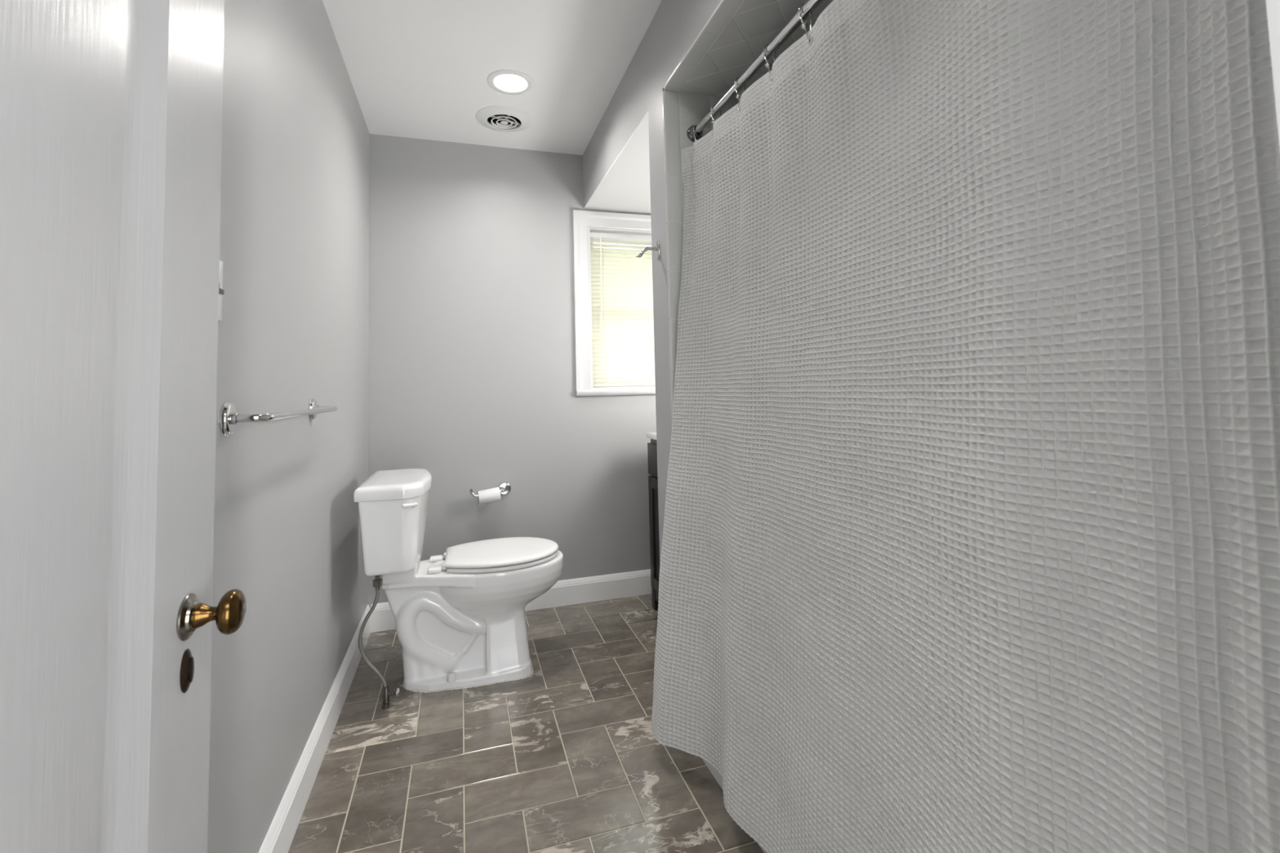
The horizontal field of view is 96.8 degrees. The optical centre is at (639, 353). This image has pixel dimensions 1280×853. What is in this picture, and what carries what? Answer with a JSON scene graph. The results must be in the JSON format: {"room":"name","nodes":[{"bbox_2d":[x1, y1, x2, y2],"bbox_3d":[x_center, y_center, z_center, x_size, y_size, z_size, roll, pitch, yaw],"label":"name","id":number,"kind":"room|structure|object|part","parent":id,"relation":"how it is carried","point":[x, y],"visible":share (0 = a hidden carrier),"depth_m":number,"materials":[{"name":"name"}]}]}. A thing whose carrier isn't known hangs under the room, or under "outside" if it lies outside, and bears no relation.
{"room":"bathroom","nodes":[
{"label":"bathroom","id":0,"kind":"room"},
{"bbox_2d":[207,0,369,852],"bbox_3d":[-0.752,-0.026,0.748,0.120,2.440,4.570,0,-4,-17],"label":"wall","id":1,"kind":"structure","parent":0,"point":[293,330],"depth_m":1.45,"materials":[{"name":"grey paint"}]},
{"bbox_2d":[217,259,224,321],"bbox_3d":[-0.774,-0.120,1.036,0.012,0.116,0.071,0,-4,-17],"label":"switch plate","id":2,"kind":"object","parent":1,"relation":"attached to","point":[221,291],"visible":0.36,"depth_m":1.06,"materials":[{"name":"white plastic"}]},
{"bbox_2d":[218,398,337,435],"bbox_3d":[-0.859,0.146,1.417,0.075,0.067,0.722,0,-4,-17],"label":"towel bar","id":3,"kind":"object","parent":1,"relation":"attached to","point":[228,416],"visible":1,"depth_m":1.11,"materials":[{"name":"silver metal"}]},
{"bbox_3d":[-0.787,0.125,1.097,0.020,0.067,0.067,0,-4,-17],"label":"plate","id":4,"kind":"part","parent":3,"relation":"part of","materials":[{"name":"silver metal"}]},
{"bbox_3d":[-0.983,0.167,1.720,0.020,0.067,0.067,0,-4,-17],"label":"plate","id":5,"kind":"part","parent":3,"relation":"part of","materials":[{"name":"silver metal"}]},
{"bbox_2d":[258,604,370,852],"bbox_3d":[-0.867,1.172,1.361,0.016,0.127,2.860,0,-4,-17],"label":"baseboard","id":6,"kind":"structure","parent":1,"relation":"attached to","point":[279,837],"depth_m":1.66,"materials":[{"name":"white paint"}]},
{"bbox_2d":[322,0,662,155],"bbox_3d":[0.012,-1.263,1.822,1.995,0.120,3.140,0,-4,-17],"label":"ceiling","id":7,"kind":"structure","parent":0,"point":[416,68],"depth_m":2.25,"materials":[{"name":"white paint"}]},
{"bbox_2d":[475,105,532,132],"bbox_3d":[-0.654,-1.123,2.743,0.266,0.022,0.266,0,-4,-17],"label":"ceiling vent","id":8,"kind":"object","parent":7,"relation":"in","point":[482,115],"visible":1,"depth_m":2.71,"materials":[{"name":"white plastic"}]},
{"bbox_2d":[486,69,533,94],"bbox_3d":[-0.550,-1.168,2.418,0.195,0.040,0.195,0,-4,-17],"label":"recessed light","id":9,"kind":"object","parent":7,"relation":"in","point":[508,82],"visible":0.91,"depth_m":2.44,"materials":[{"name":"white plastic"}]},
{"bbox_2d":[367,133,656,608],"bbox_3d":[-0.404,0.110,3.165,1.995,2.440,0.160,0,-4,-17],"label":"wall","id":10,"kind":"structure","parent":0,"point":[472,380],"depth_m":2.98,"materials":[{"name":"grey paint"}]},
{"bbox_2d":[469,481,511,497],"bbox_3d":[-0.760,0.695,2.893,0.208,0.068,0.068,0,-4,-17],"label":"toilet paper holder","id":11,"kind":"object","parent":10,"relation":"attached to","point":[504,487],"visible":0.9,"depth_m":2.93,"materials":[{"name":"silver metal"}]},
{"bbox_3d":[-0.770,0.696,2.880,0.181,0.044,0.048,0,-4,-17],"label":"arm","id":12,"kind":"part","parent":11,"relation":"part of","materials":[{"name":"silver metal"}]},
{"bbox_2d":[478,487,501,506],"bbox_3d":[-0.758,0.721,2.865,0.112,0.094,0.070,0,-4,-17],"label":"toilet paper roll","id":13,"kind":"object","parent":11,"relation":"on","point":[492,495],"visible":1,"depth_m":2.84,"materials":[{"name":"white paper"}]},
{"bbox_3d":[-0.700,0.696,2.936,0.068,0.068,0.022,0,-4,-17],"label":"plate","id":14,"kind":"part","parent":11,"relation":"part of","materials":[{"name":"silver metal"}]},
{"bbox_2d":[370,568,651,632],"bbox_3d":[-0.399,1.258,2.996,1.859,0.127,0.016,0,-4,-17],"label":"baseboard","id":15,"kind":"structure","parent":10,"relation":"attached to","point":[624,584],"depth_m":3.02,"materials":[{"name":"white paint"}]},
{"bbox_2d":[572,209,655,396],"bbox_3d":[0.018,-0.279,3.301,0.834,1.024,0.184,0,-4,-17],"label":"window","id":16,"kind":"structure","parent":10,"relation":"in","point":[584,222],"depth_m":3.13,"materials":[{"name":"white paint"}]},
{"bbox_3d":[0.039,0.213,3.243,0.834,0.032,0.124,0,-4,-17],"label":"sill","id":17,"kind":"part","parent":16,"relation":"part of","materials":[{"name":"white paint"}]},
{"bbox_3d":[-0.005,-0.455,3.373,0.638,0.472,0.030,0,-4,-17],"label":"sash","id":18,"kind":"part","parent":16,"relation":"part of","materials":[{"name":"white paint"}]},
{"bbox_2d":[590,231,655,389],"bbox_3d":[0.028,-0.246,3.271,0.632,0.885,0.043,0,-4,-17],"label":"blind","id":19,"kind":"object","parent":16,"relation":"attached to","point":[623,348],"visible":0.52,"depth_m":3.23,"materials":[{"name":"white paint"}]},
{"bbox_3d":[-0.198,-0.234,3.204,0.001,0.846,0.029,0,-4,-17],"label":"ladder cord","id":20,"kind":"part","parent":19,"relation":"part of","materials":[{"name":"white fabric"}]},
{"bbox_3d":[0.037,0.191,3.250,0.632,0.011,0.024,0,-4,-17],"label":"rail","id":21,"kind":"part","parent":19,"relation":"part of","materials":[{"name":"beige plastic"}]},
{"bbox_3d":[-0.086,-0.234,3.240,0.001,0.846,0.029,0,-4,-17],"label":"ladder cord","id":22,"kind":"part","parent":19,"relation":"part of","materials":[{"name":"white fabric"}]},
{"bbox_3d":[0.015,-0.028,3.316,0.638,0.457,0.030,0,-4,-17],"label":"sash","id":23,"kind":"part","parent":16,"relation":"part of","materials":[{"name":"white paint"}]},
{"bbox_2d":[593,242,651,250],"bbox_3d":[-0.060,-0.817,3.732,5.000,0.140,0.585,0,-4,-17],"label":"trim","id":24,"kind":"structure","parent":10,"relation":"attached to","point":[593,242],"depth_m":3.98,"materials":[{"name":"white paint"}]},
{"bbox_2d":[288,593,764,852],"bbox_3d":[0.040,1.277,1.576,1.875,0.100,2.981,0,-4,-17],"label":"floor","id":25,"kind":"structure","parent":0,"point":[566,757],"depth_m":1.74,"materials":[{"name":"grey tile"}]},
{"bbox_2d":[358,575,399,709],"bbox_3d":[-0.949,1.038,2.070,0.138,0.483,0.033,-1,-3,-11],"label":"supply hose","id":26,"kind":"object","parent":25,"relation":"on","point":[378,581],"visible":0.97,"depth_m":2.06,"materials":[{"name":"silver metal"}]},
{"bbox_3d":[-0.881,1.230,2.067,0.010,0.029,0.023,0,-4,-17],"label":"valve handle","id":27,"kind":"part","parent":26,"relation":"part of","materials":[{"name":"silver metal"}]},
{"bbox_2d":[353,467,563,693],"bbox_3d":[-0.698,0.888,2.313,0.777,0.808,0.538,0,-4,-17],"label":"toilet","id":28,"kind":"object","parent":25,"relation":"on","point":[460,615],"visible":1,"depth_m":2.20,"materials":[{"name":"white ceramic"}]},
{"bbox_3d":[-0.962,0.512,2.268,0.248,0.051,0.514,0,-4,-17],"label":"tank lid","id":29,"kind":"part","parent":28,"relation":"part of","materials":[{"name":"white ceramic"}]},
{"bbox_3d":[-0.958,0.669,2.259,0.222,0.272,0.493,0,-4,-17],"label":"tank","id":30,"kind":"part","parent":28,"relation":"part of","materials":[{"name":"white ceramic"}]},
{"bbox_3d":[-0.828,0.546,2.047,0.027,0.025,0.076,-3,-4,19],"label":"flush lever","id":31,"kind":"part","parent":28,"relation":"part of","materials":[{"name":"white plastic"}]},
{"bbox_3d":[-0.664,1.047,2.326,0.708,0.482,0.378,0,-4,-17],"label":"bowl","id":32,"kind":"part","parent":28,"relation":"part of","materials":[{"name":"white ceramic"}]},
{"bbox_3d":[-0.569,0.818,2.371,0.457,0.022,0.382,0,-4,-17],"label":"seat lid","id":33,"kind":"part","parent":28,"relation":"part of","materials":[{"name":"white plastic"}]},
{"bbox_3d":[-0.567,0.841,2.370,0.446,0.017,0.374,0,-4,-17],"label":"seat","id":34,"kind":"part","parent":28,"relation":"part of","materials":[{"name":"white plastic"}]},
{"bbox_2d":[646,431,659,610],"bbox_3d":[0.391,0.763,2.681,0.534,1.039,0.776,0,-4,-17],"label":"vanity cabinet","id":35,"kind":"object","parent":25,"relation":"on","point":[652,446],"visible":0.09,"depth_m":2.90,"materials":[{"name":"black paint"}]},
{"bbox_2d":[646,431,656,439],"bbox_3d":[0.393,0.402,2.706,0.512,0.028,0.776,0,-4,-17],"label":"countertop","id":36,"kind":"structure","parent":35,"relation":"on","point":[652,435],"depth_m":2.92,"materials":[{"name":"white stone"}]},
{"bbox_3d":[0.106,0.535,2.804,0.018,0.160,0.378,0,-4,-17],"label":"drawer","id":37,"kind":"part","parent":35,"relation":"part of","materials":[{"name":"black paint"}]},
{"bbox_3d":[0.115,0.906,2.782,0.018,0.564,0.378,0,-4,-17],"label":"door","id":38,"kind":"part","parent":35,"relation":"part of","materials":[{"name":"black paint"}]},
{"bbox_2d":[701,757,767,852],"bbox_3d":[0.732,0.995,1.207,0.748,0.385,1.506,0,-4,-17],"label":"bathtub","id":39,"kind":"object","parent":25,"relation":"on","point":[716,774],"visible":0.02,"depth_m":1.63,"materials":[{"name":"white ceramic"}]},
{"bbox_2d":[583,111,650,213],"bbox_3d":[0.233,-0.852,2.742,0.785,0.006,1.150,0,-4,-17],"label":"ceiling","id":40,"kind":"structure","parent":0,"point":[625,186],"depth_m":2.77,"materials":[{"name":"white paint"}]},
{"bbox_2d":[582,0,720,207],"bbox_3d":[0.480,-1.057,1.954,0.786,0.298,2.824,0,-4,-17],"label":"wall","id":41,"kind":"structure","parent":0,"point":[676,24],"depth_m":2.11,"materials":[{"name":"grey paint"}]},
{"bbox_2d":[648,88,740,565],"bbox_3d":[0.455,0.172,2.054,0.786,2.142,0.162,0,-4,-17],"label":"wall","id":42,"kind":"structure","parent":0,"point":[655,120],"depth_m":1.93,"materials":[{"name":"grey paint"}]},
{"bbox_2d":[635,240,659,258],"bbox_3d":[0.024,-0.363,1.966,0.084,0.067,0.031,0,-4,-17],"label":"robe hook","id":43,"kind":"object","parent":42,"relation":"attached to","point":[656,248],"visible":1,"depth_m":1.97,"materials":[{"name":"silver metal"}]},
{"bbox_3d":[0.022,-0.352,1.965,0.080,0.041,0.015,0,-4,-17],"label":"hook arm","id":44,"kind":"part","parent":43,"relation":"part of","materials":[{"name":"silver metal"}]},
{"bbox_3d":[0.060,-0.363,1.977,0.008,0.067,0.031,0,-4,-17],"label":"plate","id":45,"kind":"part","parent":43,"relation":"part of","materials":[{"name":"silver metal"}]},
{"bbox_2d":[686,0,822,142],"bbox_3d":[0.412,-0.799,1.226,0.055,0.055,1.512,0,-4,-17],"label":"shower rod","id":46,"kind":"object","parent":42,"relation":"attached to","point":[810,6],"visible":0.89,"depth_m":1.52,"materials":[{"name":"silver metal"}]},
{"bbox_2d":[692,124,702,153],"bbox_3d":[0.189,-0.715,1.898,0.023,0.116,0.059,-4,-4,36],"label":"ring","id":47,"kind":"object","parent":46,"relation":"hanging from","point":[695,140],"visible":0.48,"depth_m":1.91,"materials":[{"name":"silver metal"}]},
{"bbox_2d":[711,104,721,135],"bbox_3d":[0.234,-0.724,1.767,0.026,0.115,0.051,-3,-4,29],"label":"ring","id":48,"kind":"object","parent":46,"relation":"hanging from","point":[713,121],"visible":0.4,"depth_m":1.77,"materials":[{"name":"silver metal"}]},
{"bbox_2d":[734,76,746,110],"bbox_3d":[0.283,-0.734,1.612,0.027,0.115,0.050,-3,-4,26],"label":"ring","id":49,"kind":"object","parent":46,"relation":"hanging from","point":[738,95],"visible":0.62,"depth_m":1.61,"materials":[{"name":"silver metal"}]},
{"bbox_2d":[763,44,776,80],"bbox_3d":[0.333,-0.745,1.458,0.029,0.115,0.046,-3,-4,21],"label":"ring","id":50,"kind":"object","parent":46,"relation":"hanging from","point":[768,64],"visible":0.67,"depth_m":1.45,"materials":[{"name":"silver metal"}]},
{"bbox_2d":[798,3,812,42],"bbox_3d":[0.387,-0.755,1.300,0.039,0.115,0.038,0,-4,-17],"label":"ring","id":51,"kind":"object","parent":46,"relation":"hanging from","point":[804,26],"visible":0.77,"depth_m":1.30,"materials":[{"name":"silver metal"}]},
{"bbox_2d":[663,0,833,100],"bbox_3d":[0.676,-0.947,1.318,0.778,0.008,1.511,0,-4,-17],"label":"ceiling","id":52,"kind":"structure","parent":0,"point":[737,32],"depth_m":1.67,"materials":[{"name":"grey paint"}]},
{"bbox_2d":[651,0,1279,852],"bbox_3d":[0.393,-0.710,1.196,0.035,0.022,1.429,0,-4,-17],"label":"shower curtain","id":53,"kind":"object","parent":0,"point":[971,540],"visible":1,"depth_m":0.78,"materials":[{"name":"white fabric"}]},
{"bbox_3d":[0.433,-0.081,0.308,1.875,2.440,0.156,0,-4,-17],"label":"wall","id":54,"kind":"structure","parent":0,"visible":0},
{"bbox_2d":[0,0,246,852],"bbox_3d":[-0.459,0.142,0.430,0.104,2.028,0.718,0,-4,-17],"label":"door","id":55,"kind":"structure","parent":54,"relation":"in","point":[111,111],"depth_m":0.55,"materials":[{"name":"grey paint"}]},
{"bbox_3d":[-0.542,0.380,0.682,0.005,0.050,0.028,0,-4,-17],"label":"keyhole plate","id":56,"kind":"part","parent":55,"relation":"part of","materials":[{"name":"brown metal"}]},
{"bbox_3d":[-0.513,0.317,0.695,0.049,0.052,0.052,0,-4,-17],"label":"knob","id":57,"kind":"part","parent":55,"relation":"part of","materials":[{"name":"gold metal"}]},
{"bbox_2d":[1266,0,1279,149],"bbox_3d":[0.018,0.107,0.146,0.885,2.065,0.140,0,-4,-17],"label":"trim","id":58,"kind":"structure","parent":54,"relation":"attached to","point":[1273,6],"depth_m":0.36,"materials":[{"name":"white paint"}]},
{"label":"outside","id":59,"kind":"structure","parent":0,"visible":0},
{"bbox_3d":[-2.749,2.686,13.987,20.000,0.100,21.500,0,-4,-17],"label":"floor","id":60,"kind":"structure","parent":59,"visible":0},
{"bbox_2d":[595,251,652,262],"bbox_3d":[-1.100,-0.342,10.768,4.470,5.494,3.770,0,-4,-17],"label":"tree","id":61,"kind":"object","parent":60,"relation":"on","point":[596,251],"visible":0.02,"depth_m":9.48,"materials":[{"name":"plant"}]}
]}

